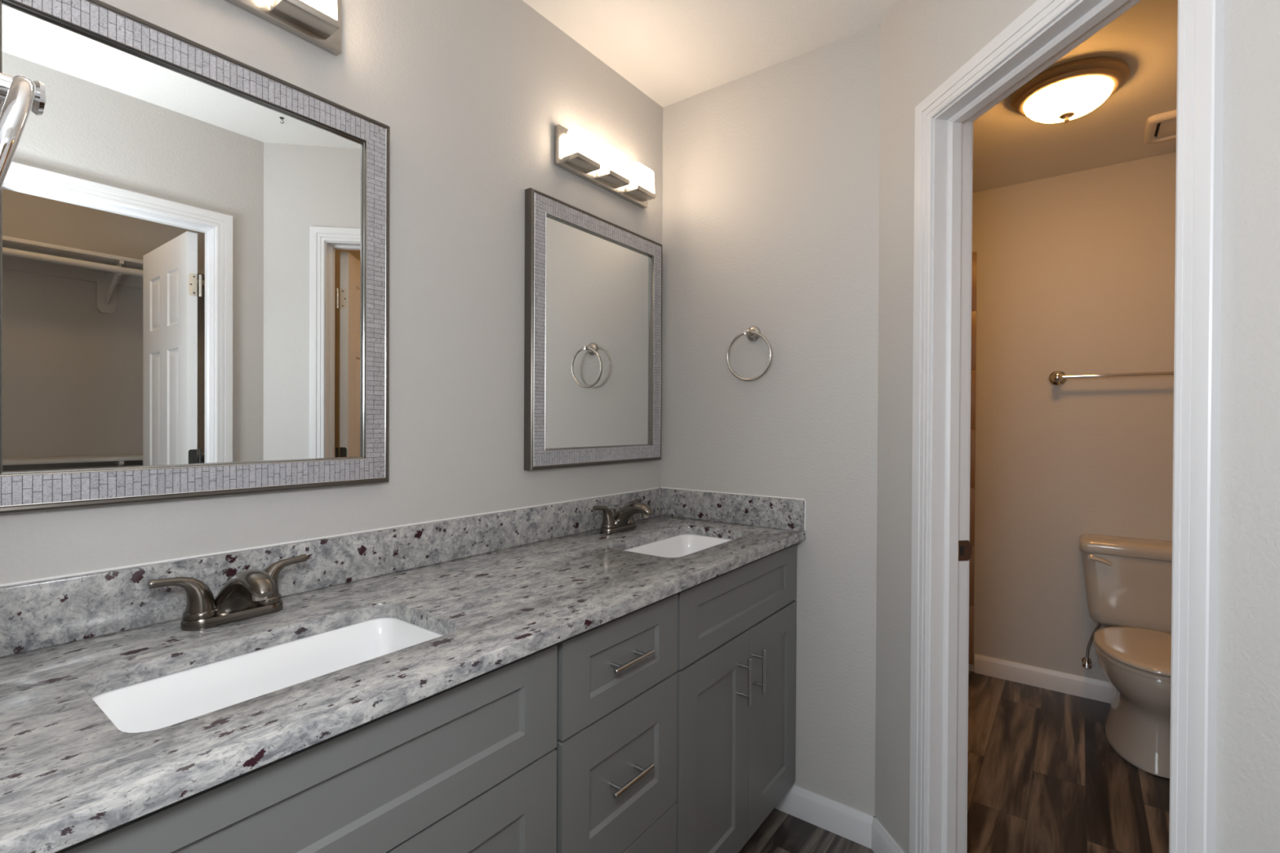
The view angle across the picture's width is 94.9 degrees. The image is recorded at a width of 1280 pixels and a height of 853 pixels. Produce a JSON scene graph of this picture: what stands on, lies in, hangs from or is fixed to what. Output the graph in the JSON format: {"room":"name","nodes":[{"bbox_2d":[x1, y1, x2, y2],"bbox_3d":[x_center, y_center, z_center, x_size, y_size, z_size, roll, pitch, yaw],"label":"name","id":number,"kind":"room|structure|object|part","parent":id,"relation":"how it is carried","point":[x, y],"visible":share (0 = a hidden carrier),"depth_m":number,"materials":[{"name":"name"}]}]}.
{"room":"bathroom","nodes":[
{"label":"bathroom","id":0,"kind":"room"},
{"bbox_2d":[0,0,662,584],"bbox_3d":[-0.026,0.026,2.161,0.115,2.440,3.640,1,0,37],"label":"wall","id":1,"kind":"structure","parent":0,"point":[472,95],"depth_m":1.44,"materials":[{"name":"grey paint"}]},
{"bbox_2d":[0,0,390,514],"bbox_3d":[-0.759,-0.271,1.055,0.029,0.792,0.646,1,0,37],"label":"wall mirror","id":2,"kind":"object","parent":1,"relation":"attached to","point":[194,237],"visible":1,"depth_m":1.00,"materials":[{"name":"grey metal"}]},
{"bbox_2d":[224,0,341,55],"bbox_3d":[-0.740,-0.835,1.033,0.077,0.114,0.448,1,0,37],"label":"vanity light","id":3,"kind":"object","parent":1,"relation":"attached to","point":[317,22],"visible":1,"depth_m":1.14,"materials":[{"name":"silver metal"}]},
{"bbox_3d":[-0.646,-0.844,1.138,0.049,0.081,0.099,1,0,37],"label":"lamp shade","id":4,"kind":"part","parent":3,"relation":"part of","materials":[{"name":"white glass"}]},
{"bbox_2d":[0,487,662,657],"bbox_3d":[-0.464,0.279,1.466,0.022,0.102,1.796,1,0,37],"label":"backsplash","id":5,"kind":"structure","parent":1,"relation":"attached to","point":[35,614],"depth_m":1.14,"materials":[{"name":"stone"}]},
{"bbox_2d":[524,187,662,470],"bbox_3d":[-0.122,-0.273,1.909,0.029,0.792,0.645,1,0,37],"label":"wall mirror","id":6,"kind":"object","parent":1,"relation":"attached to","point":[593,304],"visible":1,"depth_m":1.85,"materials":[{"name":"grey metal"}]},
{"bbox_2d":[554,124,655,208],"bbox_3d":[-0.091,-0.836,1.902,0.077,0.114,0.448,1,0,37],"label":"vanity light","id":7,"kind":"object","parent":1,"relation":"attached to","point":[577,151],"visible":1,"depth_m":1.85,"materials":[{"name":"white glass"}]},
{"bbox_2d":[564,151,600,173],"bbox_3d":[-0.173,-0.796,1.776,0.056,0.015,0.103,1,0,37],"label":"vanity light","id":8,"kind":"object","parent":7,"relation":"on","point":[574,162],"depth_m":1.76,"materials":[{"name":"silver metal"}]},
{"bbox_3d":[-0.171,-0.845,1.774,0.049,0.081,0.099,1,0,37],"label":"lamp shade","id":9,"kind":"part","parent":7,"relation":"part of","materials":[{"name":"white glass"}]},
{"bbox_2d":[595,168,629,188],"bbox_3d":[-0.086,-0.796,1.892,0.056,0.015,0.103,1,0,37],"label":"vanity light","id":10,"kind":"object","parent":7,"relation":"on","point":[605,178],"depth_m":1.88,"materials":[{"name":"silver metal"}]},
{"bbox_3d":[-0.084,-0.845,1.891,0.049,0.081,0.099,1,0,37],"label":"lamp shade","id":11,"kind":"part","parent":7,"relation":"part of","materials":[{"name":"white glass"}]},
{"bbox_2d":[624,184,655,201],"bbox_3d":[0.001,-0.797,2.009,0.056,0.015,0.103,1,0,37],"label":"vanity light","id":12,"kind":"object","parent":7,"relation":"on","point":[633,193],"depth_m":2.00,"materials":[{"name":"silver metal"}]},
{"bbox_3d":[0.003,-0.845,2.007,0.049,0.081,0.099,1,0,37],"label":"lamp shade","id":13,"kind":"part","parent":7,"relation":"part of","materials":[{"name":"white glass"}]},
{"bbox_2d":[661,23,880,816],"bbox_3d":[0.426,0.029,2.020,0.779,2.440,0.115,1,0,37],"label":"wall","id":14,"kind":"structure","parent":0,"point":[771,189],"depth_m":1.88,"materials":[{"name":"grey paint"}]},
{"bbox_2d":[660,487,805,531],"bbox_3d":[0.298,0.280,2.032,0.561,0.102,0.022,1,0,37],"label":"backsplash","id":15,"kind":"structure","parent":14,"relation":"attached to","point":[764,511],"depth_m":2.00,"materials":[{"name":"stone"}]},
{"bbox_2d":[726,325,772,381],"bbox_3d":[0.366,-0.244,1.957,0.167,0.187,0.055,1,0,37],"label":"towel ring","id":16,"kind":"object","parent":14,"relation":"attached to","point":[753,333],"visible":1,"depth_m":1.96,"materials":[{"name":"silver metal"}]},
{"bbox_3d":[0.362,-0.312,1.951,0.022,0.022,0.040,1,0,37],"label":"post","id":17,"kind":"part","parent":16,"relation":"part of","materials":[{"name":"silver metal"}]},
{"bbox_3d":[0.377,-0.312,1.971,0.051,0.051,0.020,1,0,37],"label":"wall plate","id":18,"kind":"part","parent":16,"relation":"part of","materials":[{"name":"silver metal"}]},
{"bbox_2d":[775,784,875,848],"bbox_3d":[0.572,1.205,1.833,0.314,0.092,0.013,1,0,37],"label":"baseboard","id":19,"kind":"structure","parent":14,"relation":"attached to","point":[849,823],"depth_m":1.82,"materials":[{"name":"white"}]},
{"bbox_2d":[522,0,1177,192],"bbox_3d":[-0.314,-1.235,0.327,4.800,0.100,6.920,1,0,37],"label":"ceiling","id":20,"kind":"structure","parent":0,"point":[673,51],"depth_m":1.87,"materials":[{"name":"white paint"}]},
{"bbox_2d":[1009,57,1129,123],"bbox_3d":[1.487,-1.122,2.046,0.336,0.126,0.336,1,0,37],"label":"ceiling light","id":21,"kind":"object","parent":20,"relation":"attached to","point":[1065,92],"visible":1,"depth_m":1.97,"materials":[{"name":"white glass"}]},
{"bbox_3d":[1.487,-1.117,2.046,0.255,0.065,0.255,1,0,37],"label":"lamp shade","id":22,"kind":"part","parent":21,"relation":"part of","materials":[{"name":"white glass"}]},
{"bbox_2d":[1142,109,1176,143],"bbox_3d":[2.120,-1.172,2.260,0.278,0.024,0.248,1,0,37],"label":"exhaust fan","id":23,"kind":"object","parent":20,"relation":"attached to","point":[1160,127],"visible":0.39,"depth_m":2.30,"materials":[{"name":"white plastic"}]},
{"bbox_3d":[2.120,-1.172,2.262,0.184,0.008,0.164,1,0,37],"label":"panel","id":24,"kind":"part","parent":23,"relation":"part of","materials":[{"name":"white plastic"}]},
{"bbox_2d":[738,670,1169,852],"bbox_3d":[-0.327,1.295,0.341,4.800,0.080,6.920,1,0,37],"label":"floor","id":25,"kind":"structure","parent":0,"point":[1044,774],"depth_m":2.04,"materials":[{"name":"wood"}]},
{"bbox_2d":[55,644,557,852],"bbox_3d":[-0.560,0.806,0.877,0.565,0.889,0.737,1,0,37],"label":"base cabinet","id":26,"kind":"object","parent":25,"relation":"on","point":[469,766],"visible":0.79,"depth_m":0.80,"materials":[{"name":"grey paint"}]},
{"bbox_2d":[0,515,805,852],"bbox_3d":[-0.241,0.346,1.312,0.561,0.028,1.817,1,0,37],"label":"countertop","id":27,"kind":"structure","parent":26,"relation":"on","point":[69,776],"depth_m":0.83,"materials":[{"name":"stone"}]},
{"bbox_2d":[147,554,307,631],"bbox_3d":[-0.699,0.284,1.006,0.185,0.095,0.186,0,0,-12],"label":"faucet","id":28,"kind":"object","parent":27,"relation":"on","point":[250,593],"visible":1,"depth_m":0.97,"materials":[{"name":"silver metal"}]},
{"bbox_3d":[-0.745,0.273,0.959,0.041,0.064,0.088,1,0,37],"label":"handle","id":29,"kind":"part","parent":28,"relation":"part of","materials":[{"name":"silver metal"}]},
{"bbox_3d":[-0.702,0.323,1.017,0.054,0.016,0.152,1,0,37],"label":"plate","id":30,"kind":"part","parent":28,"relation":"part of","materials":[{"name":"silver metal"}]},
{"bbox_3d":[-0.659,0.279,0.986,0.160,0.085,0.108,1,0,37],"label":"spout","id":31,"kind":"part","parent":28,"relation":"part of","materials":[{"name":"silver metal"}]},
{"bbox_3d":[-0.658,0.273,1.075,0.041,0.064,0.088,1,0,37],"label":"handle","id":32,"kind":"part","parent":28,"relation":"part of","materials":[{"name":"silver metal"}]},
{"bbox_2d":[91,617,443,733],"bbox_3d":[-0.515,0.435,0.875,0.264,0.147,0.457,1,0,37],"label":"sink","id":33,"kind":"object","parent":27,"relation":"in","point":[156,704],"visible":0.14,"depth_m":0.93,"materials":[{"name":"white ceramic"}]},
{"bbox_2d":[592,498,653,533],"bbox_3d":[-0.066,0.282,1.855,0.185,0.095,0.186,0,0,-12],"label":"faucet","id":34,"kind":"object","parent":27,"relation":"on","point":[623,520],"visible":1,"depth_m":1.81,"materials":[{"name":"silver metal"}]},
{"bbox_3d":[-0.112,0.272,1.807,0.041,0.064,0.088,1,0,37],"label":"handle","id":35,"kind":"part","parent":34,"relation":"part of","materials":[{"name":"silver metal"}]},
{"bbox_3d":[-0.068,0.321,1.866,0.054,0.016,0.152,1,0,37],"label":"plate","id":36,"kind":"part","parent":34,"relation":"part of","materials":[{"name":"silver metal"}]},
{"bbox_3d":[-0.026,0.278,1.834,0.160,0.085,0.108,1,0,37],"label":"spout","id":37,"kind":"part","parent":34,"relation":"part of","materials":[{"name":"silver metal"}]},
{"bbox_3d":[-0.024,0.271,1.924,0.041,0.064,0.088,1,0,37],"label":"handle","id":38,"kind":"part","parent":34,"relation":"part of","materials":[{"name":"silver metal"}]},
{"bbox_2d":[624,533,732,557],"bbox_3d":[0.119,0.433,1.724,0.264,0.147,0.457,1,0,37],"label":"sink","id":39,"kind":"object","parent":27,"relation":"in","point":[680,545],"visible":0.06,"depth_m":1.90,"materials":[{"name":"white ceramic"}]},
{"bbox_3d":[-0.261,0.852,0.883,0.020,0.581,0.360,1,0,37],"label":"door","id":40,"kind":"part","parent":26,"relation":"part of","materials":[{"name":"grey paint"}]},
{"bbox_2d":[554,593,678,852],"bbox_3d":[-0.230,0.805,1.329,0.555,0.889,0.379,1,0,37],"label":"base cabinet","id":41,"kind":"object","parent":25,"relation":"on","point":[616,748],"visible":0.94,"depth_m":1.16,"materials":[{"name":"grey paint"}]},
{"bbox_3d":[-0.034,0.702,1.185,0.020,0.290,0.370,1,0,37],"label":"drawer","id":42,"kind":"part","parent":41,"relation":"part of","materials":[{"name":"grey paint"}]},
{"bbox_3d":[-0.033,0.465,1.184,0.020,0.174,0.370,1,0,37],"label":"drawer","id":43,"kind":"part","parent":41,"relation":"part of","materials":[{"name":"grey paint"}]},
{"bbox_3d":[-0.021,0.701,1.172,0.034,0.010,0.125,1,0,37],"label":"handle","id":44,"kind":"part","parent":41,"relation":"part of","materials":[{"name":"silver metal"}]},
{"bbox_3d":[-0.019,0.465,1.171,0.034,0.010,0.125,1,0,37],"label":"handle","id":45,"kind":"part","parent":41,"relation":"part of","materials":[{"name":"silver metal"}]},
{"bbox_3d":[-0.036,0.997,1.187,0.020,0.290,0.370,1,0,37],"label":"drawer","id":46,"kind":"part","parent":41,"relation":"part of","materials":[{"name":"grey paint"}]},
{"bbox_2d":[675,543,796,852],"bbox_3d":[0.097,0.804,1.758,0.565,0.889,0.696,1,0,37],"label":"base cabinet","id":47,"kind":"object","parent":25,"relation":"on","point":[737,627],"visible":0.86,"depth_m":1.55,"materials":[{"name":"grey paint"}]},
{"bbox_3d":[0.186,0.851,1.482,0.020,0.582,0.350,1,0,37],"label":"door","id":48,"kind":"part","parent":47,"relation":"part of","materials":[{"name":"grey paint"}]},
{"bbox_3d":[0.289,0.466,1.615,0.020,0.176,0.689,1,0,37],"label":"drawer","id":49,"kind":"part","parent":47,"relation":"part of","materials":[{"name":"grey paint"}]},
{"bbox_3d":[0.279,0.674,1.558,0.036,0.125,0.010,1,0,37],"label":"handle","id":50,"kind":"part","parent":47,"relation":"part of","materials":[{"name":"silver metal"}]},
{"bbox_3d":[0.331,0.676,1.628,0.036,0.125,0.010,1,0,37],"label":"handle","id":51,"kind":"part","parent":47,"relation":"part of","materials":[{"name":"silver metal"}]},
{"bbox_3d":[0.393,0.850,1.759,0.020,0.582,0.336,1,0,37],"label":"door","id":52,"kind":"part","parent":47,"relation":"part of","materials":[{"name":"grey paint"}]},
{"bbox_2d":[1079,533,1172,778],"bbox_3d":[2.019,0.874,2.308,0.478,0.762,0.729,1,0,37],"label":"toilet","id":53,"kind":"object","parent":25,"relation":"on","point":[1128,580],"visible":0.58,"depth_m":2.35,"materials":[{"name":"beige ceramic"}]},
{"bbox_3d":[1.960,0.572,2.551,0.032,0.032,0.013,1,0,37],"label":"flush lever","id":54,"kind":"part","parent":53,"relation":"part of","materials":[{"name":"grey metal"}]},
{"bbox_3d":[1.979,0.579,2.524,0.076,0.032,0.018,1,0,37],"label":"lever arm","id":55,"kind":"part","parent":53,"relation":"part of","materials":[{"name":"grey metal"}]},
{"bbox_3d":[2.176,0.523,2.514,0.478,0.060,0.210,1,0,37],"label":"tank lid","id":56,"kind":"part","parent":53,"relation":"part of","materials":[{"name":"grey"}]},
{"bbox_3d":[2.175,0.708,2.515,0.458,0.310,0.189,1,0,37],"label":"tank","id":57,"kind":"part","parent":53,"relation":"part of","materials":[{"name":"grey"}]},
{"bbox_3d":[1.947,0.868,2.211,0.376,0.017,0.482,1,0,37],"label":"seat","id":58,"kind":"part","parent":53,"relation":"part of","materials":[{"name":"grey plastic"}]},
{"bbox_3d":[1.948,0.845,2.212,0.378,0.022,0.489,1,0,37],"label":"seat lid","id":59,"kind":"part","parent":53,"relation":"part of","materials":[{"name":"grey plastic"}]},
{"bbox_3d":[1.983,1.067,2.263,0.370,0.378,0.596,1,0,37],"label":"bowl","id":60,"kind":"part","parent":53,"relation":"part of","materials":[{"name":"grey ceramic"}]},
{"bbox_2d":[968,151,1176,682],"bbox_3d":[1.914,0.031,2.909,2.100,2.440,0.120,1,0,37],"label":"wall","id":61,"kind":"structure","parent":0,"point":[1076,270],"depth_m":2.77,"materials":[{"name":"grey paint"}]},
{"bbox_2d":[968,251,977,664],"bbox_3d":[1.380,0.160,3.226,0.806,2.098,0.010,1,0,37],"label":"tile surround","id":62,"kind":"object","parent":61,"relation":"attached to","point":[974,264],"visible":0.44,"depth_m":2.99,"materials":[{"name":"brown"}]},
{"bbox_2d":[974,653,1115,703],"bbox_3d":[2.165,1.208,2.640,1.158,0.092,0.013,1,0,37],"label":"baseboard","id":63,"kind":"structure","parent":61,"relation":"attached to","point":[1056,681],"depth_m":2.81,"materials":[{"name":"white wood"}]},
{"bbox_2d":[1081,622,1100,668],"bbox_3d":[2.058,0.984,2.680,0.070,0.241,0.076,1,0,37],"label":"water supply valve","id":64,"kind":"object","parent":61,"relation":"attached to","point":[1086,661],"visible":0.98,"depth_m":2.67,"materials":[{"name":"silver metal"}]},
{"bbox_3d":[2.026,1.085,2.665,0.034,0.016,0.014,1,0,37],"label":"valve handle","id":65,"kind":"part","parent":64,"relation":"part of","materials":[{"name":"silver metal"}]},
{"bbox_2d":[1048,370,1173,385],"bbox_3d":[2.198,-0.227,2.567,0.682,0.072,0.086,1,0,37],"label":"towel bar","id":66,"kind":"object","parent":61,"relation":"attached to","point":[1056,377],"visible":0.56,"depth_m":2.65,"materials":[{"name":"silver metal"}]},
{"bbox_3d":[1.954,-0.230,2.750,0.072,0.072,0.086,1,0,37],"label":"post","id":67,"kind":"part","parent":66,"relation":"part of","materials":[{"name":"silver metal"}]},
{"bbox_2d":[875,0,1279,852],"bbox_3d":[0.831,0.035,1.212,0.100,2.440,1.245,0,0,-8],"label":"wall","id":68,"kind":"structure","parent":0,"point":[923,42],"depth_m":0.83,"materials":[{"name":"grey paint"}]},
{"bbox_2d":[871,817,903,852],"bbox_3d":[0.705,1.206,1.653,0.013,0.092,0.200,0,0,-8],"label":"baseboard","id":69,"kind":"structure","parent":68,"relation":"attached to","point":[882,841],"depth_m":1.69,"materials":[{"name":"white"}]},
{"bbox_2d":[909,0,1224,852],"bbox_3d":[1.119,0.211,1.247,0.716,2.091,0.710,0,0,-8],"label":"door frame","id":70,"kind":"structure","parent":68,"relation":"in","point":[1047,30],"depth_m":1.29,"materials":[{"name":"white wood"}]},
{"bbox_3d":[0.828,0.317,1.500,0.043,0.052,0.002,0,0,-8],"label":"strike plate","id":71,"kind":"part","parent":70,"relation":"part of","materials":[{"name":"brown metal"}]},
{"bbox_3d":[0.889,0.210,1.213,0.017,2.091,0.710,0,0,-8],"label":"casing","id":72,"kind":"part","parent":70,"relation":"part of","materials":[{"name":"white wood"}]},
{"bbox_3d":[-0.438,0.034,0.260,4.700,2.440,0.100,1,0,37],"label":"wall","id":73,"kind":"structure","parent":0,"visible":0},
{"bbox_2d":[0,72,46,190],"bbox_3d":[-0.436,-0.159,0.373,0.168,0.184,0.084,1,0,37],"label":"towel ring","id":74,"kind":"object","parent":73,"relation":"attached to","point":[19,95],"visible":1,"depth_m":0.35,"materials":[{"name":"silver metal"}]},
{"bbox_3d":[-0.431,-0.225,0.379,0.022,0.022,0.068,1,0,37],"label":"post","id":75,"kind":"part","parent":74,"relation":"part of","materials":[{"name":"silver metal"}]}
]}

